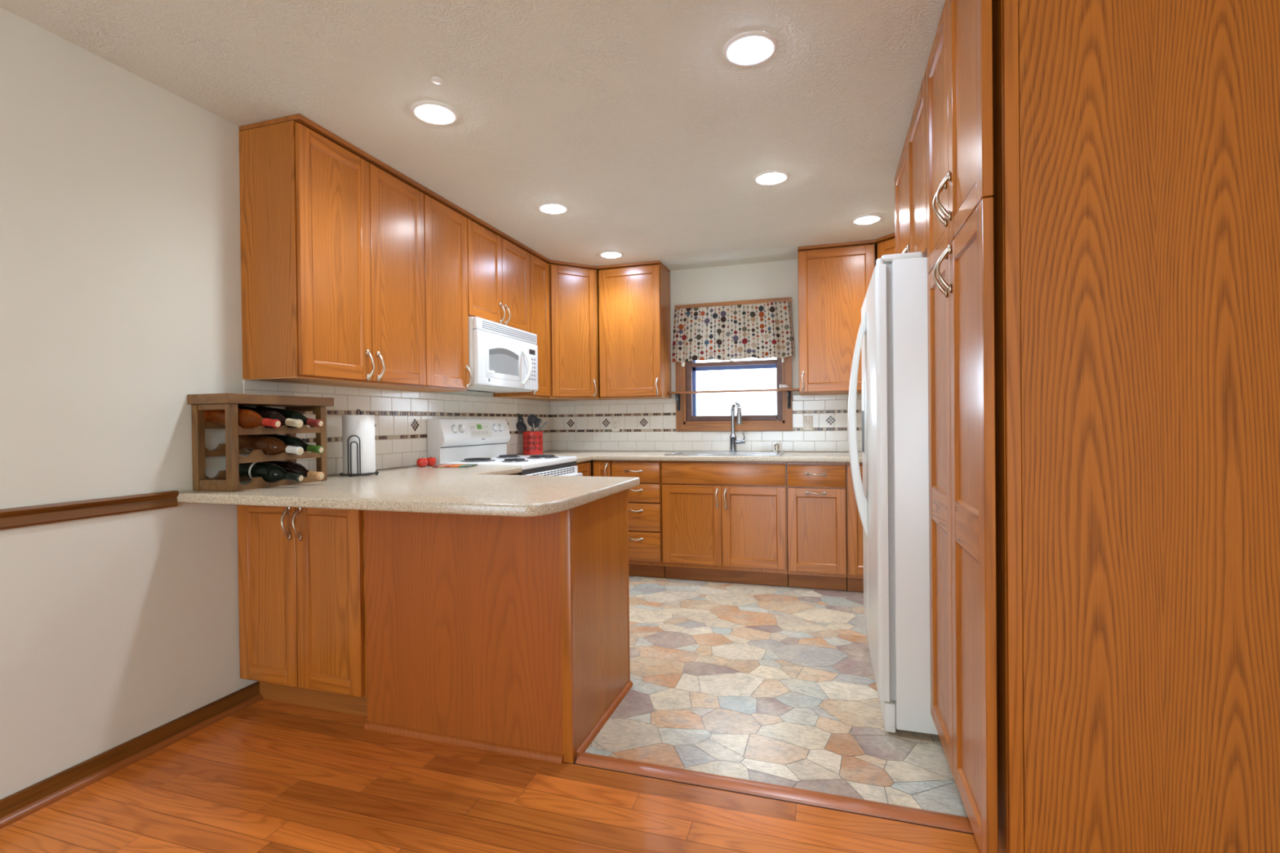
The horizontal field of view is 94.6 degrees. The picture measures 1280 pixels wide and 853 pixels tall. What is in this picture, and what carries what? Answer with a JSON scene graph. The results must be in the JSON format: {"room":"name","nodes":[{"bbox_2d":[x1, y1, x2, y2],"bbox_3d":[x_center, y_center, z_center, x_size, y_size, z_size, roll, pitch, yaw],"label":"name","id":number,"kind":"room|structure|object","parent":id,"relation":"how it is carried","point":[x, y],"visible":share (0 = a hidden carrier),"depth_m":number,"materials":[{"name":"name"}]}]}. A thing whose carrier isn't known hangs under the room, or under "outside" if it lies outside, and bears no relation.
{"room":"kitchen","nodes":[
{"label":"kitchen","id":0,"kind":"room"},
{"bbox_2d":[0,7,551,799],"bbox_3d":[-2.017,-0.060,1.506,0.128,2.557,8.069,-1,0,17],"label":"wall","id":1,"kind":"structure","parent":0,"point":[121,286],"depth_m":2.02,"materials":[{"name":"beige paint"}]},
{"bbox_2d":[0,490,178,529],"bbox_3d":[-2.441,0.292,-0.080,0.022,0.060,4.783,-1,0,17],"label":"trim","id":2,"kind":"structure","parent":1,"relation":"attached to","point":[26,516],"depth_m":1.92,"materials":[{"name":"brown wood"}]},
{"bbox_2d":[0,681,263,829],"bbox_3d":[-2.375,1.146,0.088,0.033,0.072,5.125,-1,0,17],"label":"baseboard","id":3,"kind":"structure","parent":1,"relation":"attached to","point":[14,807],"depth_m":2.01,"materials":[{"name":"brown wood"}]},
{"bbox_2d":[239,113,426,389],"bbox_3d":[-1.379,-0.727,2.783,0.351,1.054,0.784,-1,0,17],"label":"upper cabinet","id":4,"kind":"object","parent":1,"relation":"attached to","point":[332,234],"visible":1,"depth_m":2.51,"materials":[{"name":"brown wood"}]},
{"bbox_2d":[242,379,551,484],"bbox_3d":[-1.220,0.008,3.845,0.008,0.439,2.889,-1,0,17],"label":"tile backsplash","id":5,"kind":"structure","parent":1,"relation":"attached to","point":[401,417],"depth_m":3.35,"materials":[{"name":"tile"}]},
{"bbox_2d":[385,187,472,392],"bbox_3d":[-1.203,-0.733,3.346,0.351,1.054,0.396,-1,0,17],"label":"upper cabinet","id":6,"kind":"object","parent":1,"relation":"attached to","point":[445,223],"visible":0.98,"depth_m":3.30,"materials":[{"name":"brown wood"}]},
{"bbox_2d":[465,212,531,332],"bbox_3d":[-1.031,-0.961,3.901,0.351,0.610,0.772,-1,0,17],"label":"upper cabinet","id":7,"kind":"object","parent":1,"relation":"attached to","point":[499,264],"visible":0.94,"depth_m":3.80,"materials":[{"name":"brown wood"}]},
{"bbox_2d":[466,316,537,392],"bbox_3d":[-0.983,-0.446,3.892,0.423,0.412,0.766,-1,0,17],"label":"microwave","id":8,"kind":"object","parent":7,"relation":"attached to","point":[503,358],"visible":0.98,"depth_m":3.75,"materials":[{"name":"white plastic"}]},
{"bbox_2d":[493,248,550,399],"bbox_3d":[-0.867,-0.744,4.419,0.351,1.054,0.310,-1,0,17],"label":"upper cabinet","id":9,"kind":"object","parent":1,"relation":"attached to","point":[539,265],"visible":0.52,"depth_m":4.39,"materials":[{"name":"brown wood"}]},
{"bbox_2d":[515,259,611,401],"bbox_3d":[-0.606,-0.750,4.822,0.593,1.054,0.628,-1,0,17],"label":"upper cabinet","id":10,"kind":"object","parent":1,"relation":"attached to","point":[574,296],"visible":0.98,"depth_m":4.64,"materials":[{"name":"brown wood"}]},
{"bbox_2d":[0,0,945,271],"bbox_3d":[-0.435,-1.303,0.934,3.510,0.100,8.189,-1,0,17],"label":"ceiling","id":11,"kind":"structure","parent":0,"point":[633,117],"depth_m":2.25,"materials":[{"name":"white paint"}]},
{"bbox_2d":[410,100,458,125],"bbox_3d":[-0.823,-1.247,2.372,0.184,0.022,0.184,-1,0,17],"label":"recessed light","id":12,"kind":"object","parent":11,"relation":"in","point":[433,113],"visible":1,"depth_m":2.35,"materials":[{"name":"white glass"}]},
{"bbox_2d":[431,76,444,84],"bbox_3d":[-0.735,-1.254,2.144,0.044,0.006,0.044,-1,0,17],"label":"cap","id":13,"kind":"object","parent":11,"relation":"attached to","point":[437,80],"visible":1,"depth_m":2.14,"materials":[{"name":"white plastic"}]},
{"bbox_2d":[537,202,568,214],"bbox_3d":[-0.504,-1.258,3.433,0.184,0.022,0.184,-1,0,17],"label":"recessed light","id":14,"kind":"object","parent":11,"relation":"in","point":[554,208],"visible":1,"depth_m":3.40,"materials":[{"name":"white glass"}]},
{"bbox_2d":[599,250,623,258],"bbox_3d":[-0.213,-1.268,4.390,0.184,0.022,0.184,-1,0,17],"label":"recessed light","id":15,"kind":"object","parent":11,"relation":"in","point":[609,254],"visible":1,"depth_m":4.36,"materials":[{"name":"white glass"}]},
{"bbox_2d":[722,31,777,66],"bbox_3d":[0.370,-1.258,1.986,0.184,0.022,0.184,-1,0,17],"label":"recessed light","id":16,"kind":"object","parent":11,"relation":"in","point":[749,48],"visible":1,"depth_m":1.96,"materials":[{"name":"white glass"}]},
{"bbox_2d":[752,169,789,185],"bbox_3d":[0.674,-1.268,3.037,0.184,0.022,0.184,-1,0,17],"label":"recessed light","id":17,"kind":"object","parent":11,"relation":"in","point":[772,177],"visible":1,"depth_m":3.01,"materials":[{"name":"white glass"}]},
{"bbox_2d":[851,213,882,225],"bbox_3d":[1.416,-1.281,3.687,0.184,0.022,0.184,-1,0,17],"label":"recessed light","id":18,"kind":"object","parent":11,"relation":"in","point":[866,219],"visible":1,"depth_m":3.66,"materials":[{"name":"white glass"}]},
{"bbox_2d":[0,575,981,852],"bbox_3d":[-0.408,1.178,0.952,3.270,0.053,7.949,-1,0,17],"label":"floor","id":19,"kind":"structure","parent":0,"point":[769,684],"depth_m":1.94,"materials":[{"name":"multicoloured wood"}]},
{"bbox_2d":[236,505,367,716],"bbox_3d":[-1.266,0.715,2.633,0.628,0.874,0.693,-1,0,17],"label":"base cabinet","id":20,"kind":"object","parent":19,"relation":"on","point":[302,587],"visible":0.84,"depth_m":2.33,"materials":[{"name":"brown wood"}]},
{"bbox_2d":[364,488,632,764],"bbox_3d":[-0.542,0.709,2.426,0.871,0.874,0.647,-1,0,17],"label":"base cabinet","id":21,"kind":"object","parent":19,"relation":"on","point":[501,634],"visible":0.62,"depth_m":2.14,"materials":[{"name":"brown wood"}]},
{"bbox_2d":[177,465,639,516],"bbox_3d":[-0.789,0.252,2.667,1.532,0.038,1.456,-1,0,17],"label":"countertop","id":22,"kind":"structure","parent":21,"relation":"on","point":[477,490],"depth_m":2.15,"materials":[{"name":"stone"}]},
{"bbox_2d":[186,392,333,492],"bbox_3d":[-1.547,0.059,2.453,0.215,0.368,0.491,-1,0,17],"label":"wine rack","id":23,"kind":"object","parent":22,"relation":"on","point":[228,480],"visible":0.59,"depth_m":2.28,"materials":[{"name":"brown wood"}]},
{"bbox_2d":[203,408,280,428],"bbox_3d":[-1.524,-0.039,2.275,0.318,0.096,0.074,-1,0,13],"label":"wine bottle","id":24,"kind":"object","parent":23,"relation":"in","point":[247,419],"visible":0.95,"depth_m":2.25,"materials":[{"name":"orange glass"}]},
{"bbox_2d":[237,405,302,428],"bbox_3d":[-1.494,-0.040,2.370,0.318,0.096,0.074,-1,0,13],"label":"wine bottle","id":25,"kind":"object","parent":23,"relation":"in","point":[268,414],"visible":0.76,"depth_m":2.34,"materials":[{"name":"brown glass"}]},
{"bbox_2d":[238,434,303,455],"bbox_3d":[-1.493,0.068,2.371,0.318,0.096,0.074,-1,0,13],"label":"wine bottle","id":26,"kind":"object","parent":23,"relation":"in","point":[269,446],"visible":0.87,"depth_m":2.34,"materials":[{"name":"brown glass"}]},
{"bbox_2d":[239,462,303,482],"bbox_3d":[-1.492,0.176,2.372,0.318,0.096,0.075,-1,0,13],"label":"wine bottle","id":27,"kind":"object","parent":23,"relation":"in","point":[270,473],"visible":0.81,"depth_m":2.34,"materials":[{"name":"green glass"}]},
{"bbox_2d":[254,405,323,428],"bbox_3d":[-1.465,-0.041,2.466,0.318,0.096,0.074,-1,0,13],"label":"wine bottle","id":28,"kind":"object","parent":23,"relation":"in","point":[289,414],"visible":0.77,"depth_m":2.43,"materials":[{"name":"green glass"}]},
{"bbox_2d":[257,434,324,453],"bbox_3d":[-1.463,0.067,2.466,0.318,0.096,0.074,-1,0,13],"label":"wine bottle","id":29,"kind":"object","parent":23,"relation":"in","point":[287,440],"visible":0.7,"depth_m":2.43,"materials":[{"name":"green glass"}]},
{"bbox_2d":[263,460,324,479],"bbox_3d":[-1.462,0.175,2.467,0.318,0.096,0.074,-1,0,13],"label":"wine bottle","id":30,"kind":"object","parent":23,"relation":"in","point":[290,467],"visible":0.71,"depth_m":2.43,"materials":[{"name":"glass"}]},
{"bbox_2d":[338,408,378,476],"bbox_3d":[-1.369,0.077,2.877,0.176,0.322,0.176,-1,0,17],"label":"paper towel holder","id":31,"kind":"object","parent":22,"relation":"on","point":[375,473],"visible":0.81,"depth_m":2.80,"materials":[{"name":"black metal"}]},
{"bbox_2d":[342,414,375,473],"bbox_3d":[-1.368,0.085,2.877,0.145,0.279,0.145,-1,0,17],"label":"paper towel roll","id":32,"kind":"object","parent":31,"relation":"on","point":[362,426],"visible":0.89,"depth_m":2.82,"materials":[{"name":"white paper"}]},
{"bbox_2d":[416,457,427,466],"bbox_3d":[-1.252,0.203,3.397,0.064,0.059,0.064,-1,0,17],"label":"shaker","id":33,"kind":"object","parent":22,"relation":"on","point":[420,462],"visible":1,"depth_m":3.38,"materials":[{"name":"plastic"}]},
{"bbox_2d":[426,457,436,466],"bbox_3d":[-1.230,0.202,3.474,0.064,0.059,0.064,-1,0,17],"label":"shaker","id":34,"kind":"object","parent":22,"relation":"on","point":[432,461],"visible":0.9,"depth_m":3.45,"materials":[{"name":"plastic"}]},
{"bbox_2d":[431,463,477,467],"bbox_3d":[-1.056,0.225,3.400,0.225,0.010,0.150,-1,0,5],"label":"pot holder","id":35,"kind":"object","parent":22,"relation":"on","point":[444,465],"visible":1,"depth_m":3.34,"materials":[{"name":"multicoloured fabric"}]},
{"bbox_2d":[426,419,582,475],"bbox_3d":[-0.841,0.530,3.865,0.693,1.158,0.784,-1,0,17],"label":"electric range","id":36,"kind":"object","parent":19,"relation":"on","point":[479,442],"visible":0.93,"depth_m":3.78,"materials":[{"name":"white metal"}]},
{"bbox_2d":[435,455,576,470],"bbox_3d":[-0.843,0.232,3.862,0.595,0.036,0.784,-1,0,17],"label":"cooktop","id":37,"kind":"object","parent":36,"relation":"in","point":[526,462],"depth_m":3.70,"materials":[{"name":"white metal"}]},
{"bbox_2d":[575,461,591,476],"bbox_3d":[-0.706,0.697,4.404,0.625,0.874,0.307,-1,0,17],"label":"base cabinet","id":38,"kind":"object","parent":19,"relation":"on","point":[584,468],"visible":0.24,"depth_m":4.35,"materials":[{"name":"brown wood"}]},
{"bbox_2d":[592,460,611,476],"bbox_3d":[-0.203,0.689,4.704,0.149,0.874,0.639,-1,0,17],"label":"base cabinet","id":39,"kind":"object","parent":19,"relation":"on","point":[600,468],"visible":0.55,"depth_m":4.43,"materials":[{"name":"brown wood"}]},
{"bbox_2d":[611,460,665,577],"bbox_3d":[0.053,0.687,4.623,0.383,0.874,0.639,-1,0,17],"label":"base cabinet","id":40,"kind":"object","parent":19,"relation":"on","point":[644,500],"visible":0.65,"depth_m":4.34,"materials":[{"name":"brown wood"}]},
{"bbox_2d":[661,461,788,586],"bbox_3d":[0.662,0.681,4.432,0.887,0.874,0.639,-1,0,17],"label":"base cabinet","id":41,"kind":"object","parent":19,"relation":"on","point":[722,521],"visible":0.98,"depth_m":4.17,"materials":[{"name":"brown wood"}]},
{"bbox_2d":[516,450,862,462],"bbox_3d":[0.635,0.224,4.294,3.261,0.038,0.914,-1,0,17],"label":"countertop","id":42,"kind":"structure","parent":41,"relation":"on","point":[581,456],"depth_m":4.23,"materials":[{"name":"stone"}]},
{"bbox_2d":[522,431,543,454],"bbox_3d":[-0.847,0.128,4.673,0.170,0.180,0.170,-1,0,17],"label":"utensil crock","id":43,"kind":"object","parent":42,"relation":"on","point":[539,434],"visible":0.99,"depth_m":4.61,"materials":[{"name":"red ceramic"}]},
{"bbox_2d":[516,421,536,448],"bbox_3d":[-0.879,0.085,4.660,0.188,0.252,0.023,-1,0,-20],"label":"serving spoon","id":44,"kind":"object","parent":43,"relation":"in","point":[522,427],"visible":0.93,"depth_m":4.64,"materials":[{"name":"black plastic"}]},
{"bbox_2d":[516,421,527,432],"bbox_3d":[-0.929,0.005,4.642,0.083,0.091,0.022,-1,0,-16],"label":"bowl","id":45,"kind":"object","parent":44,"relation":"on","point":[522,427],"depth_m":4.64,"materials":[{"name":"black plastic"}]},
{"bbox_2d":[517,413,535,446],"bbox_3d":[-0.899,0.052,4.669,0.222,0.318,0.020,-1,0,-8],"label":"slotted spoon","id":46,"kind":"object","parent":43,"relation":"in","point":[520,417],"visible":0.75,"depth_m":4.67,"materials":[{"name":"black plastic"}]},
{"bbox_2d":[517,413,524,422],"bbox_3d":[-0.964,-0.053,4.661,0.093,0.106,0.018,-1,0,-12],"label":"bowl","id":47,"kind":"object","parent":46,"relation":"on","point":[520,418],"depth_m":4.66,"materials":[{"name":"black"}]},
{"bbox_2d":[527,414,537,449],"bbox_3d":[-0.835,0.057,4.671,0.094,0.302,0.041,-1,0,19],"label":"ladle","id":48,"kind":"object","parent":43,"relation":"in","point":[530,417],"visible":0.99,"depth_m":4.67,"materials":[{"name":"black plastic"}]},
{"bbox_2d":[527,414,537,423],"bbox_3d":[-0.851,-0.057,4.679,0.075,0.074,0.023,-1,0,-12],"label":"bowl","id":49,"kind":"object","parent":48,"relation":"on","point":[530,417],"depth_m":4.68,"materials":[{"name":"black plastic"}]},
{"bbox_2d":[526,416,541,450],"bbox_3d":[-0.845,0.065,4.676,0.129,0.289,0.023,-1,0,-28],"label":"spatula","id":50,"kind":"object","parent":43,"relation":"in","point":[533,419],"visible":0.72,"depth_m":4.68,"materials":[{"name":"black plastic"}]},
{"bbox_2d":[528,419,547,449],"bbox_3d":[-0.815,0.079,4.669,0.184,0.263,0.026,-1,0,0],"label":"tongs","id":51,"kind":"object","parent":43,"relation":"in","point":[540,421],"visible":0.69,"depth_m":4.67,"materials":[{"name":"silver metal"}]},
{"bbox_2d":[664,451,784,455],"bbox_3d":[0.645,0.296,4.444,0.835,0.196,0.460,-1,0,17],"label":"sink","id":52,"kind":"object","parent":42,"relation":"in","point":[677,453],"visible":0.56,"depth_m":4.52,"materials":[{"name":"metal"}]},
{"bbox_2d":[673,452,730,454],"bbox_3d":[0.471,0.298,4.472,0.408,0.195,0.340,-1,0,17],"label":"basin","id":53,"kind":"object","parent":52,"relation":"in","point":[682,453],"depth_m":4.61,"materials":[{"name":"silver metal"}]},
{"bbox_2d":[729,452,777,454],"bbox_3d":[0.846,0.295,4.354,0.318,0.195,0.340,-1,0,17],"label":"basin","id":54,"kind":"object","parent":52,"relation":"in","point":[732,453],"depth_m":4.51,"materials":[{"name":"silver metal"}]},
{"bbox_2d":[773,443,780,452],"bbox_3d":[1.031,0.159,4.456,0.048,0.069,0.080,-1,0,17],"label":"soap dispenser","id":55,"kind":"object","parent":52,"relation":"on","point":[776,446],"visible":0.99,"depth_m":4.46,"materials":[{"name":"silver metal"}]},
{"bbox_2d":[728,401,745,452],"bbox_3d":[0.737,0.003,4.545,0.126,0.388,0.191,-1,0,17],"label":"kitchen faucet","id":56,"kind":"object","parent":42,"relation":"on","point":[733,441],"visible":1,"depth_m":4.59,"materials":[{"name":"silver metal"}]},
{"bbox_2d":[575,752,973,833],"bbox_3d":[0.383,1.133,1.853,1.240,0.012,0.066,-1,0,17],"label":"trim","id":57,"kind":"structure","parent":19,"relation":"on","point":[948,821],"depth_m":1.82,"materials":[{"name":"brown wood"}]},
{"bbox_2d":[786,462,847,590],"bbox_3d":[1.271,0.676,4.242,0.383,0.874,0.639,-1,0,17],"label":"base cabinet","id":58,"kind":"object","parent":19,"relation":"on","point":[816,491],"visible":1,"depth_m":3.98,"materials":[{"name":"brown wood"}]},
{"bbox_2d":[845,462,863,591],"bbox_3d":[1.851,0.670,4.080,0.815,0.874,0.601,-1,0,17],"label":"base cabinet","id":59,"kind":"object","parent":19,"relation":"on","point":[855,561],"visible":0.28,"depth_m":3.91,"materials":[{"name":"brown wood"}]},
{"bbox_2d":[848,251,937,734],"bbox_3d":[1.309,0.243,2.493,0.800,1.756,0.908,-1,0,17],"label":"refrigerator","id":60,"kind":"object","parent":19,"relation":"on","point":[892,500],"visible":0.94,"depth_m":2.14,"materials":[{"name":"white paint"}]},
{"bbox_2d":[925,0,1279,852],"bbox_3d":[1.174,-0.071,1.639,0.638,2.406,0.788,-1,0,17],"label":"pantry cabinet","id":61,"kind":"object","parent":19,"relation":"on","point":[1103,176],"visible":1,"depth_m":1.28,"materials":[{"name":"brown wood"}]},
{"bbox_2d":[550,259,862,476],"bbox_3d":[0.783,-0.114,4.789,3.270,2.557,0.128,-1,0,17],"label":"wall","id":62,"kind":"structure","parent":0,"point":[645,424],"depth_m":4.79,"materials":[{"name":"beige tile"}]},
{"bbox_2d":[611,417,619,431],"bbox_3d":[-0.209,-0.016,5.031,0.072,0.116,0.009,-1,0,17],"label":"electrical outlet","id":63,"kind":"object","parent":62,"relation":"attached to","point":[615,421],"visible":1,"depth_m":5.03,"materials":[{"name":"plastic"}]},
{"bbox_2d":[597,260,671,399],"bbox_3d":[-0.045,-0.756,4.787,0.514,1.054,0.359,-1,0,17],"label":"upper cabinet","id":64,"kind":"object","parent":62,"relation":"attached to","point":[635,331],"visible":1,"depth_m":4.66,"materials":[{"name":"brown wood"}]},
{"bbox_2d":[550,394,862,452],"bbox_3d":[0.766,-0.021,4.732,3.270,0.439,0.008,-1,0,17],"label":"tile backsplash","id":65,"kind":"structure","parent":62,"relation":"attached to","point":[645,424],"depth_m":4.90,"materials":[{"name":"tile"}]},
{"bbox_2d":[675,297,792,431],"bbox_3d":[0.756,-0.482,4.787,0.929,1.036,0.138,-1,0,17],"label":"window","id":66,"kind":"structure","parent":62,"relation":"in","point":[760,411],"depth_m":4.76,"materials":[{"name":"brown wood"}]},
{"bbox_2d":[671,301,794,362],"bbox_3d":[0.723,-0.738,4.681,0.968,0.433,0.088,-1,0,17],"label":"valance","id":67,"kind":"object","parent":66,"relation":"attached to","point":[762,330],"visible":1,"depth_m":4.65,"materials":[{"name":"fabric"}]},
{"bbox_2d":[681,357,784,366],"bbox_3d":[0.731,-0.445,4.709,0.816,0.270,0.023,-1,0,17],"label":"window blind","id":68,"kind":"object","parent":66,"relation":"attached to","point":[783,358],"visible":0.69,"depth_m":4.58,"materials":[{"name":"white plastic"}]},
{"bbox_2d":[667,388,799,410],"bbox_3d":[0.732,-0.209,4.665,1.028,0.150,0.112,-1,0,17],"label":"shelf","id":69,"kind":"object","parent":66,"relation":"attached to","point":[677,393],"visible":0.99,"depth_m":4.62,"materials":[{"name":"brown wood"}]},
{"bbox_2d":[779,384,789,388],"bbox_3d":[1.109,-0.306,4.537,0.077,0.038,0.036,-1,0,9],"label":"figurine","id":70,"kind":"object","parent":69,"relation":"on","point":[781,386],"visible":0.98,"depth_m":4.52,"materials":[{"name":"white ceramic"}]},
{"bbox_2d":[803,415,813,431],"bbox_3d":[1.295,-0.026,4.556,0.072,0.116,0.016,-1,0,17],"label":"light switch","id":71,"kind":"object","parent":62,"relation":"attached to","point":[807,420],"visible":1,"depth_m":4.56,"materials":[{"name":"plastic"}]},
{"bbox_2d":[797,239,875,395],"bbox_3d":[1.434,-0.769,4.323,0.522,1.054,0.359,-1,0,17],"label":"upper cabinet","id":72,"kind":"object","parent":62,"relation":"attached to","point":[834,279],"visible":0.97,"depth_m":4.21,"materials":[{"name":"brown wood"}]},
{"bbox_2d":[875,232,895,265],"bbox_3d":[1.929,-0.773,4.027,0.614,1.054,0.628,-1,0,17],"label":"upper cabinet","id":73,"kind":"object","parent":62,"relation":"attached to","point":[886,244],"visible":0.06,"depth_m":4.04,"materials":[{"name":"brown wood"}]},
{"bbox_2d":[894,67,927,257],"bbox_3d":[1.428,-0.960,2.478,0.638,0.646,0.978,-1,0,17],"label":"upper cabinet","id":74,"kind":"object","parent":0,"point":[910,179],"visible":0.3,"depth_m":2.43,"materials":[{"name":"brown wood"}]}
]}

